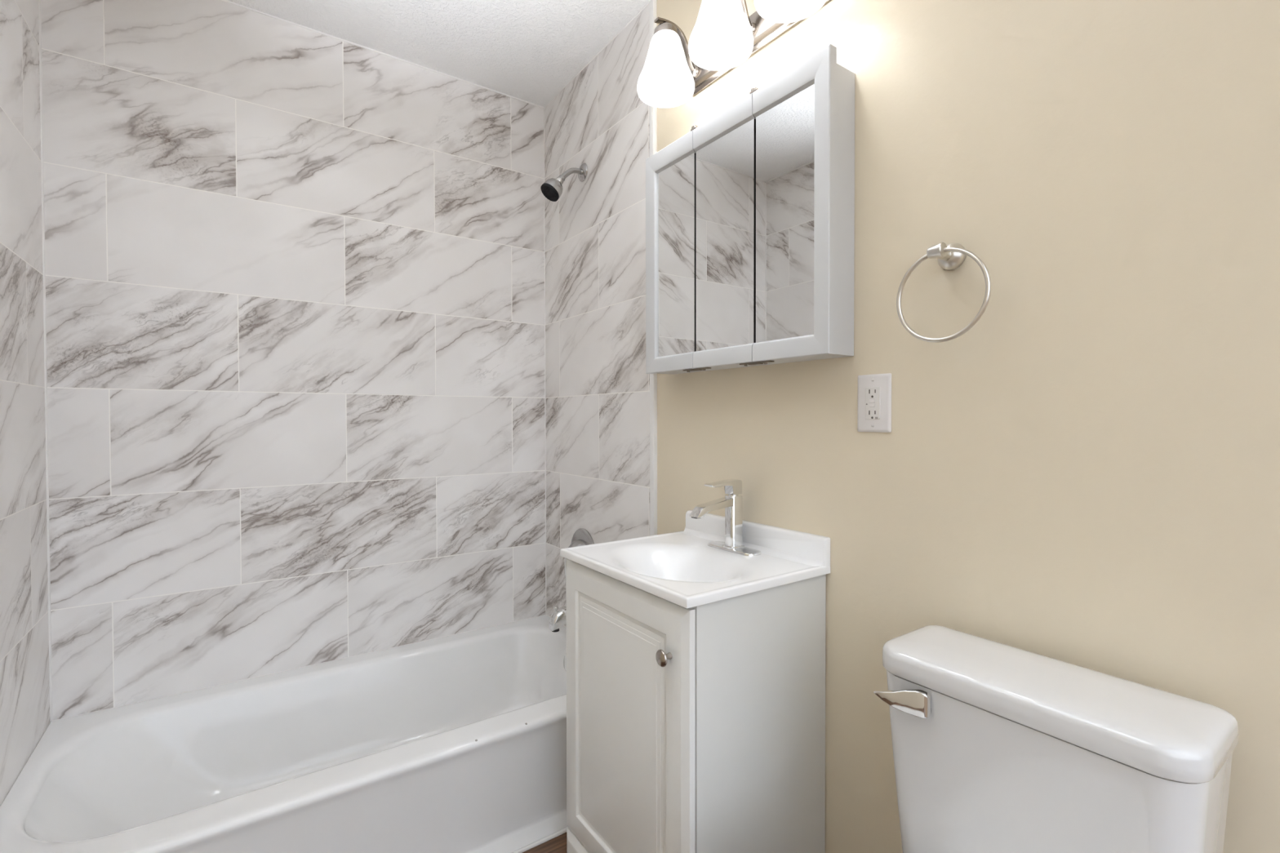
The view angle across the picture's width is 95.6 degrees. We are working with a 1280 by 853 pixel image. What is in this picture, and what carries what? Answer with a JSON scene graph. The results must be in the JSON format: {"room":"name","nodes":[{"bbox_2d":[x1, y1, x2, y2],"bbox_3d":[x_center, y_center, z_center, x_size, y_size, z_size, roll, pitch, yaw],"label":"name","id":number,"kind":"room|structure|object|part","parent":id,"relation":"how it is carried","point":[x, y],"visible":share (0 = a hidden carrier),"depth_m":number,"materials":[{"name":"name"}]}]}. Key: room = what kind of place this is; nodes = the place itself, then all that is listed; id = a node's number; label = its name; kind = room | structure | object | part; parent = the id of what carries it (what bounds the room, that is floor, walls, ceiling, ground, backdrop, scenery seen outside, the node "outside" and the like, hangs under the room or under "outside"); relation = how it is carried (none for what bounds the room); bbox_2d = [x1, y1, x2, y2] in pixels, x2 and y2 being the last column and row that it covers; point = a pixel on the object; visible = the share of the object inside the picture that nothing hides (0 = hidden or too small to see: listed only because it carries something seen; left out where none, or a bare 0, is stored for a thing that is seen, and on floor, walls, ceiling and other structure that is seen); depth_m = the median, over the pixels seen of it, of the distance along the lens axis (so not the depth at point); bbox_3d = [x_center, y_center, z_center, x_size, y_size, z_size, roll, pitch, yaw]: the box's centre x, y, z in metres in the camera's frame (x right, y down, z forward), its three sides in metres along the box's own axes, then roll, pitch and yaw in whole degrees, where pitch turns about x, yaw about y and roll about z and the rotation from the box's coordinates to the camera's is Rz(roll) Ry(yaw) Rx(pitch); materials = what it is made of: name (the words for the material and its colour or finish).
{"room":"bathroom","nodes":[
{"label":"bathroom","id":0,"kind":"room"},
{"bbox_2d":[0,0,50,806],"bbox_3d":[-1.455,-0.088,1.254,0.100,2.468,0.754,-1,1,-35],"label":"wall","id":1,"kind":"structure","parent":0,"point":[24,680],"depth_m":1.41,"materials":[{"name":"tile"}]},
{"bbox_2d":[40,0,545,721],"bbox_3d":[-1.050,-0.100,2.073,1.704,2.468,0.120,-1,1,-35],"label":"wall","id":2,"kind":"structure","parent":0,"point":[295,274],"depth_m":1.89,"materials":[{"name":"tile"}]},
{"bbox_2d":[38,0,52,721],"bbox_3d":[-1.631,-0.256,1.588,0.008,2.141,0.008,-1,1,-35],"label":"trim","id":3,"kind":"structure","parent":2,"relation":"attached to","point":[39,1],"depth_m":1.59,"materials":[{"name":"white"}]},
{"bbox_2d":[221,0,544,108],"bbox_3d":[-1.018,-1.334,2.006,1.504,0.009,0.009,-1,1,-35],"label":"trim","id":4,"kind":"structure","parent":2,"relation":"attached to","point":[226,1],"depth_m":2.05,"materials":[{"name":"white"}]},
{"bbox_2d":[543,107,546,614],"bbox_3d":[-0.401,-0.270,2.454,0.006,2.141,0.006,-1,1,-35],"label":"trim","id":5,"kind":"structure","parent":2,"relation":"attached to","point":[544,108],"depth_m":2.45,"materials":[{"name":"white"}]},
{"bbox_2d":[227,0,650,106],"bbox_3d":[-0.264,-1.359,0.934,1.704,0.080,2.860,-1,1,-35],"label":"ceiling","id":6,"kind":"structure","parent":0,"point":[529,51],"depth_m":1.95,"materials":[{"name":"white paint"}]},
{"bbox_2d":[523,832,566,852],"bbox_3d":[-0.260,1.188,0.971,1.704,0.080,2.860,-1,1,-35],"label":"floor","id":7,"kind":"structure","parent":0,"point":[558,844],"depth_m":1.57,"materials":[{"name":"brown wood"}]},
{"bbox_2d":[0,614,567,852],"bbox_3d":[-0.785,0.975,1.714,1.501,0.326,0.792,-1,1,-35],"label":"bathtub","id":8,"kind":"object","parent":7,"relation":"on","point":[455,743],"visible":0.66,"depth_m":1.60,"materials":[{"name":"white ceramic"}]},
{"bbox_3d":[-0.267,0.878,2.163,0.022,0.071,0.072,-1,1,-35],"label":"overflow plate","id":9,"kind":"part","parent":8,"relation":"part of","materials":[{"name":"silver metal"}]},
{"bbox_2d":[565,558,826,852],"bbox_3d":[0.101,0.735,1.392,0.435,0.812,0.492,-1,1,-35],"label":"vanity cabinet","id":10,"kind":"object","parent":7,"relation":"on","point":[699,729],"visible":0.9,"depth_m":1.21,"materials":[{"name":"white wood"}]},
{"bbox_3d":[-0.046,0.685,1.288,0.020,0.689,0.490,-1,1,-35],"label":"door","id":11,"kind":"part","parent":10,"relation":"part of","materials":[{"name":"white wood"}]},
{"bbox_3d":[0.047,0.442,1.111,0.028,0.032,0.032,-1,1,-35],"label":"knob","id":12,"kind":"part","parent":10,"relation":"part of","materials":[{"name":"silver metal"}]},
{"bbox_2d":[560,510,830,608],"bbox_3d":[0.112,0.333,1.388,0.418,0.170,0.502,-1,1,-35],"label":"sink","id":13,"kind":"object","parent":10,"relation":"in","point":[680,568],"visible":0.91,"depth_m":1.39,"materials":[{"name":"white ceramic"}]},
{"bbox_2d":[689,479,761,555],"bbox_3d":[0.194,0.224,1.439,0.161,0.177,0.162,-1,1,-35],"label":"faucet","id":14,"kind":"object","parent":13,"relation":"on","point":[732,502],"visible":1,"depth_m":1.45,"materials":[{"name":"silver metal"}]},
{"bbox_3d":[0.177,0.199,1.426,0.119,0.040,0.030,-1,1,-35],"label":"spout","id":15,"kind":"part","parent":14,"relation":"part of","materials":[{"name":"silver metal"}]},
{"bbox_3d":[0.208,0.153,1.448,0.103,0.036,0.030,-1,1,-35],"label":"lever handle","id":16,"kind":"part","parent":14,"relation":"part of","materials":[{"name":"silver metal"}]},
{"bbox_3d":[0.237,0.308,1.470,0.055,0.007,0.162,-1,1,-35],"label":"deck plate","id":17,"kind":"part","parent":14,"relation":"part of","materials":[{"name":"silver metal"}]},
{"bbox_3d":[0.260,0.738,1.212,0.383,0.812,0.015,-1,1,-35],"label":"panel","id":18,"kind":"part","parent":10,"relation":"part of","materials":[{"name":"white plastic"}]},
{"bbox_2d":[873,625,1238,852],"bbox_3d":[0.384,0.758,0.727,0.676,0.786,0.409,-1,1,-35],"label":"toilet","id":19,"kind":"object","parent":7,"relation":"on","point":[997,748],"visible":1,"depth_m":0.79,"materials":[{"name":"white ceramic"}]},
{"bbox_3d":[0.412,0.429,0.914,0.082,0.040,0.015,0,1,31],"label":"flush lever","id":20,"kind":"part","parent":19,"relation":"part of","materials":[{"name":"silver metal"}]},
{"bbox_3d":[0.582,0.384,0.862,0.190,0.042,0.409,-1,1,-35],"label":"tank lid","id":21,"kind":"part","parent":19,"relation":"part of","materials":[{"name":"white ceramic"}]},
{"bbox_2d":[544,0,1279,852],"bbox_3d":[0.429,-0.093,1.365,0.100,2.468,2.740,-1,1,-35],"label":"wall","id":22,"kind":"structure","parent":0,"point":[1086,474],"depth_m":1.01,"materials":[{"name":"beige paint"}]},
{"bbox_2d":[511,827,566,852],"bbox_3d":[-0.554,1.141,1.389,1.504,0.012,0.012,-1,1,-35],"label":"trim","id":23,"kind":"structure","parent":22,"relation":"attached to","point":[554,835],"depth_m":1.58,"materials":[{"name":"white wood"}]},
{"bbox_2d":[548,605,566,632],"bbox_3d":[-0.268,0.705,2.160,0.138,0.090,0.062,-1,1,-35],"label":"tub spout","id":24,"kind":"object","parent":22,"relation":"attached to","point":[557,619],"visible":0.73,"depth_m":2.12,"materials":[{"name":"silver metal"}]},
{"bbox_3d":[-0.309,0.671,2.130,0.018,0.023,0.018,-1,1,-35],"label":"diverter knob","id":25,"kind":"part","parent":24,"relation":"part of","materials":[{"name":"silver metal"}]},
{"bbox_2d":[540,163,587,201],"bbox_3d":[-0.282,-0.903,2.126,0.170,0.164,0.074,-1,1,-35],"label":"showerhead","id":26,"kind":"object","parent":22,"relation":"attached to","point":[552,188],"visible":1,"depth_m":2.10,"materials":[{"name":"grey metal"}]},
{"bbox_3d":[-0.254,-0.932,2.145,0.095,0.060,0.020,-1,1,-35],"label":"shower arm","id":27,"kind":"part","parent":26,"relation":"part of","materials":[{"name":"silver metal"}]},
{"bbox_2d":[564,528,594,580],"bbox_3d":[-0.246,0.481,2.175,0.082,0.188,0.184,-1,1,-35],"label":"shower valve","id":28,"kind":"object","parent":22,"relation":"attached to","point":[581,537],"visible":0.3,"depth_m":2.17,"materials":[{"name":"grey metal"}]},
{"bbox_3d":[-0.267,0.524,2.162,0.032,0.100,0.025,-1,1,-35],"label":"handle","id":29,"kind":"part","parent":28,"relation":"part of","materials":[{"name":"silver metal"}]},
{"bbox_2d":[544,2,648,107],"bbox_3d":[-0.186,-1.337,2.131,0.004,0.004,0.754,-1,1,-35],"label":"trim","id":30,"kind":"structure","parent":22,"relation":"attached to","point":[648,2],"depth_m":2.08,"materials":[{"name":"white"}]},
{"bbox_2d":[648,0,657,535],"bbox_3d":[0.043,-0.263,1.831,0.016,2.138,0.022,-1,1,-35],"label":"trim","id":31,"kind":"structure","parent":22,"relation":"attached to","point":[652,3],"depth_m":1.82,"materials":[{"name":"white"}]},
{"bbox_2d":[637,0,831,107],"bbox_3d":[0.215,-0.994,1.404,0.207,0.193,0.585,-1,1,-35],"label":"vanity light","id":32,"kind":"object","parent":22,"relation":"attached to","point":[723,36],"visible":1,"depth_m":1.45,"materials":[{"name":"white glass"}]},
{"bbox_3d":[0.070,-0.975,1.565,0.155,0.152,0.155,-1,1,-35],"label":"lamp shade","id":33,"kind":"part","parent":32,"relation":"part of","materials":[{"name":"white glass"}]},
{"bbox_3d":[0.101,-1.040,1.586,0.141,0.105,0.017,-1,1,-35],"label":"arm","id":34,"kind":"part","parent":32,"relation":"part of","materials":[{"name":"silver metal"}]},
{"bbox_3d":[0.193,-0.973,1.390,0.155,0.152,0.155,-1,1,-35],"label":"lamp shade","id":35,"kind":"part","parent":32,"relation":"part of","materials":[{"name":"white glass"}]},
{"bbox_3d":[0.193,-0.989,1.389,0.057,0.100,0.057,-1,1,-35],"label":"bulb","id":36,"kind":"part","parent":32,"relation":"part of","materials":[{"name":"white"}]},
{"bbox_3d":[0.225,-1.038,1.411,0.141,0.105,0.017,-1,1,-35],"label":"arm","id":37,"kind":"part","parent":32,"relation":"part of","materials":[{"name":"silver metal"}]},
{"bbox_3d":[0.317,-0.971,1.214,0.155,0.152,0.155,-1,1,-35],"label":"lamp shade","id":38,"kind":"part","parent":32,"relation":"part of","materials":[{"name":"white glass"}]},
{"bbox_2d":[645,44,854,374],"bbox_3d":[0.240,-0.469,1.471,0.098,0.646,0.642,-1,1,-35],"label":"medicine cabinet","id":39,"kind":"object","parent":22,"relation":"attached to","point":[750,211],"visible":1,"depth_m":1.35,"materials":[{"name":"grey mirror"}]},
{"bbox_3d":[0.086,-0.469,1.625,0.022,0.628,0.213,-1,1,-35],"label":"door","id":40,"kind":"part","parent":39,"relation":"part of","materials":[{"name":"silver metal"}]},
{"bbox_2d":[657,152,696,356],"bbox_3d":[0.102,-0.463,1.608,0.010,0.525,0.163,-1,1,-35],"label":"mirror","id":41,"kind":"object","parent":39,"relation":"attached to","point":[676,176],"depth_m":1.60,"materials":[{"name":"clear glass"}]},
{"bbox_3d":[0.210,-0.467,1.450,0.022,0.628,0.212,-1,1,-35],"label":"door","id":42,"kind":"part","parent":39,"relation":"part of","materials":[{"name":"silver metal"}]},
{"bbox_2d":[696,118,755,351],"bbox_3d":[0.212,-0.461,1.452,0.010,0.525,0.208,-1,1,-35],"label":"mirror","id":43,"kind":"object","parent":39,"relation":"attached to","point":[726,159],"depth_m":1.44,"materials":[{"name":"clear glass"}]},
{"bbox_2d":[755,84,814,342],"bbox_3d":[0.324,-0.459,1.293,0.010,0.525,0.168,-1,1,-35],"label":"mirror","id":44,"kind":"object","parent":39,"relation":"attached to","point":[785,123],"depth_m":1.28,"materials":[{"name":"clear glass"}]},
{"bbox_3d":[0.333,-0.464,1.274,0.022,0.628,0.213,-1,1,-35],"label":"door","id":45,"kind":"part","parent":39,"relation":"part of","materials":[{"name":"grey mirror"}]},
{"bbox_2d":[682,510,830,567],"bbox_3d":[0.273,0.280,1.493,0.033,0.066,0.490,-1,1,-35],"label":"backsplash","id":46,"kind":"structure","parent":22,"relation":"attached to","point":[811,549],"depth_m":1.42,"materials":[{"name":"white stone"}]},
{"bbox_2d":[857,373,891,432],"bbox_3d":[0.485,-0.048,1.208,0.009,0.120,0.076,-1,1,-35],"label":"wall outlet","id":47,"kind":"object","parent":22,"relation":"attached to","point":[874,391],"visible":1,"depth_m":1.20,"materials":[{"name":"white plastic"}]},
{"bbox_2d":[865,386,879,419],"bbox_3d":[0.484,-0.048,1.206,0.003,0.067,0.033,-1,1,-35],"label":"receptacle","id":48,"kind":"object","parent":47,"relation":"attached to","point":[872,393],"depth_m":1.20,"materials":[{"name":"white plastic"}]},
{"bbox_2d":[896,242,991,342],"bbox_3d":[0.555,-0.245,1.047,0.076,0.188,0.167,-1,1,-35],"label":"towel ring","id":49,"kind":"object","parent":22,"relation":"attached to","point":[950,256],"visible":1,"depth_m":1.04,"materials":[{"name":"silver metal"}]},
{"bbox_3d":[0.546,-0.313,1.054,0.046,0.020,0.020,-1,1,-35],"label":"post","id":50,"kind":"part","parent":49,"relation":"part of","materials":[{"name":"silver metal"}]},
{"bbox_3d":[0.571,-0.315,1.071,0.022,0.049,0.049,-1,1,-35],"label":"wall plate","id":51,"kind":"part","parent":49,"relation":"part of","materials":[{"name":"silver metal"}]}
]}

